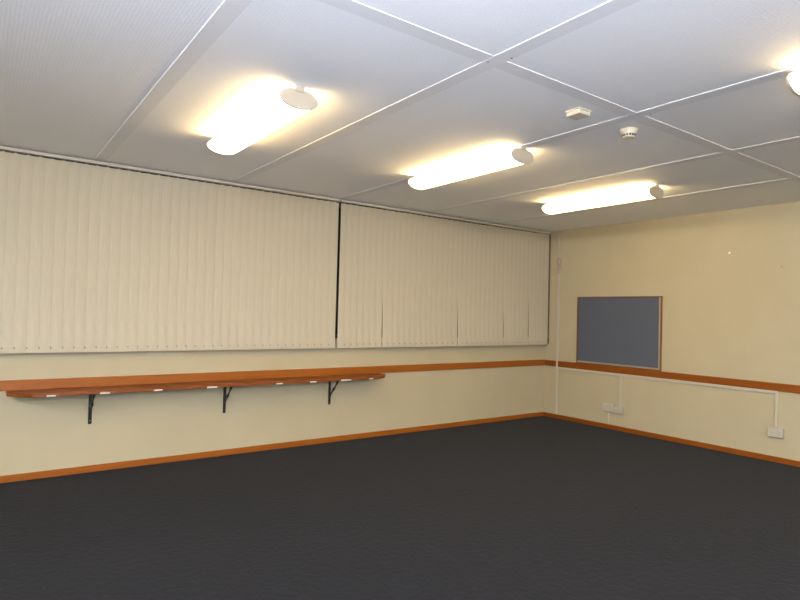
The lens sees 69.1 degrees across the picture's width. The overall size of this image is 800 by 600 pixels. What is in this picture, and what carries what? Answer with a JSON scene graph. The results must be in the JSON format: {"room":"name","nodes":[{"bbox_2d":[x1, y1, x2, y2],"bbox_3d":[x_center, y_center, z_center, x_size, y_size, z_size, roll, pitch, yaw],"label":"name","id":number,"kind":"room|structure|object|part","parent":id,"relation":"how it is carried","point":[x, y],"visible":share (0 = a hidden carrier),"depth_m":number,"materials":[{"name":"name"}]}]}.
{"room":"empty office room","nodes":[
{"label":"empty office room","id":0,"kind":"room"},
{"bbox_2d":[0,201,546,475],"bbox_3d":[-1.851,0.175,5.636,9.720,2.664,0.120,2,-2,-36],"label":"wall","id":1,"kind":"structure","parent":0,"point":[37,434],"depth_m":5.73,"materials":[{"name":"beige paint"}]},
{"bbox_2d":[0,150,330,201],"bbox_3d":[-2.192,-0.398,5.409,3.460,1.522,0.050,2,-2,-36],"label":"blind rail","id":2,"kind":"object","parent":1,"relation":"in","point":[0,150],"depth_m":5.32,"materials":[{"name":"grey metal"}]},
{"bbox_2d":[6,373,384,423],"bbox_3d":[-1.620,0.942,5.563,3.570,0.316,0.266,2,-2,-36],"label":"wall shelf","id":3,"kind":"object","parent":1,"relation":"attached to","point":[92,392],"visible":1,"depth_m":5.24,"materials":[{"name":"brown wood"}]},
{"bbox_2d":[0,412,543,482],"bbox_3d":[-1.797,1.480,5.588,9.600,0.057,0.014,2,-2,-36],"label":"baseboard","id":4,"kind":"structure","parent":1,"relation":"attached to","point":[141,462],"depth_m":5.70,"materials":[{"name":"brown wood"}]},
{"bbox_2d":[0,359,544,390],"bbox_3d":[-1.776,0.739,5.603,9.600,0.082,0.018,2,-2,-36],"label":"trim","id":5,"kind":"structure","parent":1,"relation":"attached to","point":[31,384],"depth_m":5.70,"materials":[{"name":"brown wood"}]},
{"bbox_2d":[335,202,536,337],"bbox_3d":[0.594,-0.279,7.436,3.365,1.522,0.050,2,-2,-36],"label":"window","id":6,"kind":"structure","parent":1,"relation":"in","point":[339,215],"depth_m":6.51,"materials":[{"name":"grey"}]},
{"bbox_3d":[-0.076,-0.308,6.948,1.608,1.422,0.006,2,-2,-36],"label":"pane","id":7,"kind":"part","parent":6,"relation":"part of","materials":[{"name":"clear glass"}]},
{"bbox_2d":[337,199,550,347],"bbox_3d":[0.747,-0.233,7.370,3.508,1.634,0.047,2,-2,-36],"label":"vertical blind","id":8,"kind":"object","parent":6,"relation":"attached to","point":[428,275],"visible":1,"depth_m":7.15,"materials":[{"name":"beige fabric"}]},
{"bbox_3d":[0.716,0.544,7.340,3.394,0.017,0.034,2,-2,-36],"label":"link chain","id":9,"kind":"part","parent":8,"relation":"part of","materials":[{"name":"white plastic"}]},
{"bbox_3d":[2.156,-0.201,8.398,0.021,1.510,0.010,0,-2,45],"label":"cord","id":10,"kind":"part","parent":8,"relation":"part of","materials":[{"name":"white plastic"}]},
{"bbox_3d":[1.263,-0.251,7.923,1.608,1.422,0.006,2,-2,-36],"label":"pane","id":11,"kind":"part","parent":6,"relation":"part of","materials":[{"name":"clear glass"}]},
{"bbox_2d":[0,0,799,231],"bbox_3d":[1.246,-1.219,1.563,9.840,0.100,10.520,2,-2,-36],"label":"ceiling","id":12,"kind":"structure","parent":0,"point":[72,72],"depth_m":3.28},
{"bbox_2d":[0,146,339,353],"bbox_3d":[-2.131,-0.356,5.276,3.584,1.634,0.047,2,-2,-36],"label":"vertical blind","id":13,"kind":"object","parent":12,"relation":"hanging from","point":[93,258],"visible":1,"depth_m":5.21,"materials":[{"name":"beige fabric"}]},
{"bbox_3d":[-2.153,0.421,5.253,3.492,0.017,0.034,2,-2,-36],"label":"link chain","id":14,"kind":"part","parent":13,"relation":"part of","materials":[{"name":"white plastic"}]},
{"bbox_2d":[94,0,251,161],"bbox_3d":[0.395,-1.204,0.894,0.088,0.006,10.200,2,-2,-36],"label":"trim","id":15,"kind":"structure","parent":12,"relation":"attached to","point":[228,11],"depth_m":2.97,"materials":[{"name":"white paint"}]},
{"bbox_2d":[207,85,317,154],"bbox_3d":[-0.920,-1.116,3.711,0.232,0.123,1.259,2,-2,-36],"label":"ceiling light","id":16,"kind":"object","parent":12,"relation":"attached to","point":[289,103],"visible":1,"depth_m":3.48,"materials":[{"name":"white paint"}]},
{"bbox_2d":[317,0,492,61],"bbox_3d":[-0.023,-1.180,2.477,1.099,0.004,0.088,2,-2,-36],"label":"trim","id":17,"kind":"structure","parent":12,"relation":"attached to","point":[351,6],"depth_m":2.51,"materials":[{"name":"white paint"}]},
{"bbox_2d":[230,0,640,182],"bbox_3d":[1.354,-1.163,1.592,0.088,0.006,10.200,2,-2,-36],"label":"trim","id":18,"kind":"structure","parent":12,"relation":"attached to","point":[603,10],"depth_m":2.95,"materials":[{"name":"white paint"}]},
{"bbox_2d":[408,146,533,189],"bbox_3d":[0.530,-1.055,4.729,0.232,0.123,1.259,2,-2,-36],"label":"ceiling light","id":19,"kind":"object","parent":12,"relation":"attached to","point":[512,156],"visible":1,"depth_m":4.55,"materials":[{"name":"white paint"}]},
{"bbox_2d":[494,61,636,115],"bbox_3d":[0.939,-1.139,3.177,1.107,0.004,0.088,2,-2,-36],"label":"trim","id":20,"kind":"structure","parent":12,"relation":"attached to","point":[508,67],"depth_m":3.13,"materials":[{"name":"white paint"}]},
{"bbox_2d":[337,66,797,199],"bbox_3d":[2.320,-1.122,2.295,0.088,0.006,10.200,2,-2,-36],"label":"trim","id":21,"kind":"structure","parent":12,"relation":"attached to","point":[783,73],"depth_m":3.43,"materials":[{"name":"white paint"}]},
{"bbox_2d":[565,107,590,119],"bbox_3d":[1.067,-1.115,3.479,0.110,0.032,0.110,2,-2,-36],"label":"ceiling sensor","id":22,"kind":"object","parent":12,"relation":"attached to","point":[578,113],"visible":1,"depth_m":3.46,"materials":[{"name":"beige plastic"}]},
{"bbox_2d":[541,184,663,213],"bbox_3d":[1.983,-0.992,5.810,0.232,0.123,1.259,2,-2,-36],"label":"ceiling light","id":23,"kind":"object","parent":12,"relation":"attached to","point":[644,192],"visible":1,"depth_m":5.66,"materials":[{"name":"white paint"}]},
{"bbox_2d":[426,136,799,212],"bbox_3d":[3.294,-1.080,3.003,0.088,0.006,10.200,2,-2,-36],"label":"trim","id":24,"kind":"structure","parent":12,"relation":"attached to","point":[793,139],"depth_m":4.80,"materials":[{"name":"white paint"}]},
{"bbox_2d":[620,127,637,139],"bbox_3d":[1.493,-1.083,3.793,0.112,0.058,0.112,2,-2,-36],"label":"smoke detector","id":25,"kind":"object","parent":12,"relation":"attached to","point":[628,133],"visible":1,"depth_m":3.76,"materials":[{"name":"beige plastic"}]},
{"bbox_2d":[496,176,799,223],"bbox_3d":[4.262,-1.039,3.708,0.088,0.006,10.200,2,-2,-36],"label":"trim","id":26,"kind":"structure","parent":12,"relation":"attached to","point":[794,178],"depth_m":5.89,"materials":[{"name":"white paint"}]},
{"bbox_2d":[632,116,730,152],"bbox_3d":[1.909,-1.097,3.883,1.117,0.004,0.088,2,-2,-36],"label":"trim","id":27,"kind":"structure","parent":12,"relation":"attached to","point":[646,120],"depth_m":3.83,"materials":[{"name":"white paint"}]},
{"bbox_2d":[727,152,798,178],"bbox_3d":[2.880,-1.056,4.589,1.110,0.004,0.088,2,-2,-36],"label":"trim","id":28,"kind":"structure","parent":12,"relation":"attached to","point":[738,156],"depth_m":4.56,"materials":[{"name":"white paint"}]},
{"bbox_2d":[786,65,799,95],"bbox_3d":[2.308,-1.062,2.337,0.232,0.123,1.259,2,-2,-36],"label":"ceiling light","id":29,"kind":"object","parent":12,"relation":"attached to","point":[793,79],"visible":1,"depth_m":2.77,"materials":[{"name":"white paint"}]},
{"bbox_2d":[789,71,799,93],"bbox_3d":[2.305,-1.056,2.340,0.224,0.098,1.226,2,-2,-36],"label":"diffuser","id":30,"kind":"object","parent":29,"relation":"attached to","point":[794,77],"depth_m":2.77,"materials":[{"name":"beige plastic"}]},
{"bbox_2d":[0,416,799,599],"bbox_3d":[1.174,1.543,1.500,9.840,0.100,10.520,2,-2,-36],"label":"floor","id":31,"kind":"structure","parent":0,"point":[539,507],"depth_m":3.95,"materials":[{"name":"grey carpet"}]},
{"bbox_2d":[543,201,799,460],"bbox_3d":[5.162,0.329,4.357,0.120,2.664,10.440,2,-2,-36],"label":"wall","id":32,"kind":"structure","parent":0,"point":[735,315],"depth_m":6.63,"materials":[{"name":"beige paint"}]},
{"bbox_2d":[545,360,555,365],"bbox_3d":[2.161,0.904,8.330,0.018,0.082,0.204,2,-2,-36],"label":"trim","id":33,"kind":"structure","parent":32,"relation":"attached to","point":[547,362],"depth_m":8.32,"materials":[{"name":"brown wood"}]},
{"bbox_2d":[555,231,560,413],"bbox_3d":[2.244,0.313,8.248,0.022,2.607,0.028,2,-2,-36],"label":"conduit","id":34,"kind":"object","parent":32,"relation":"attached to","point":[559,238],"visible":1,"depth_m":8.24,"materials":[{"name":"beige plastic"}]},
{"bbox_2d":[556,258,561,274],"bbox_3d":[2.251,-0.480,8.237,0.033,0.246,0.083,2,-2,-36],"label":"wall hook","id":35,"kind":"object","parent":34,"relation":"attached to","point":[558,259],"visible":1,"depth_m":8.24,"materials":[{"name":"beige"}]},
{"bbox_2d":[602,403,614,411],"bbox_3d":[2.704,1.398,7.530,0.046,0.094,0.165,2,-2,-36],"label":"power outlet","id":36,"kind":"object","parent":32,"relation":"attached to","point":[606,407],"visible":1,"depth_m":7.51,"materials":[{"name":"beige plastic"}]},
{"bbox_2d":[614,406,623,414],"bbox_3d":[2.791,1.407,7.412,0.046,0.094,0.120,2,-2,-36],"label":"power outlet","id":37,"kind":"object","parent":32,"relation":"attached to","point":[617,409],"visible":1,"depth_m":7.39,"materials":[{"name":"beige plastic"}]},
{"bbox_2d":[576,296,662,370],"bbox_3d":[2.791,0.406,7.485,0.028,0.903,1.216,2,-2,-36],"label":"pinboard","id":38,"kind":"object","parent":32,"relation":"attached to","point":[616,331],"visible":1,"depth_m":7.43,"materials":[{"name":"grey fabric"}]},
{"bbox_2d":[558,367,777,427],"bbox_3d":[3.054,1.149,7.088,0.016,0.416,2.796,2,-2,-36],"label":"conduit","id":39,"kind":"object","parent":32,"relation":"attached to","point":[562,368],"visible":1,"depth_m":6.78,"materials":[{"name":"beige plastic"}]},
{"bbox_2d":[544,412,799,466],"bbox_3d":[5.077,1.630,4.282,0.014,0.057,10.186,2,-2,-36],"label":"baseboard","id":40,"kind":"structure","parent":32,"relation":"attached to","point":[593,423],"depth_m":6.74,"materials":[{"name":"brown wood"}]},
{"bbox_2d":[558,361,799,393],"bbox_3d":[5.165,0.888,4.202,0.018,0.082,9.948,2,-2,-36],"label":"trim","id":41,"kind":"structure","parent":32,"relation":"attached to","point":[781,387],"depth_m":6.70,"materials":[{"name":"brown wood"}]},
{"bbox_2d":[768,427,784,438],"bbox_3d":[3.852,1.361,5.955,0.046,0.094,0.146,2,-2,-36],"label":"power outlet","id":42,"kind":"object","parent":32,"relation":"attached to","point":[772,432],"visible":1,"depth_m":5.94,"materials":[{"name":"beige plastic"}]}
]}

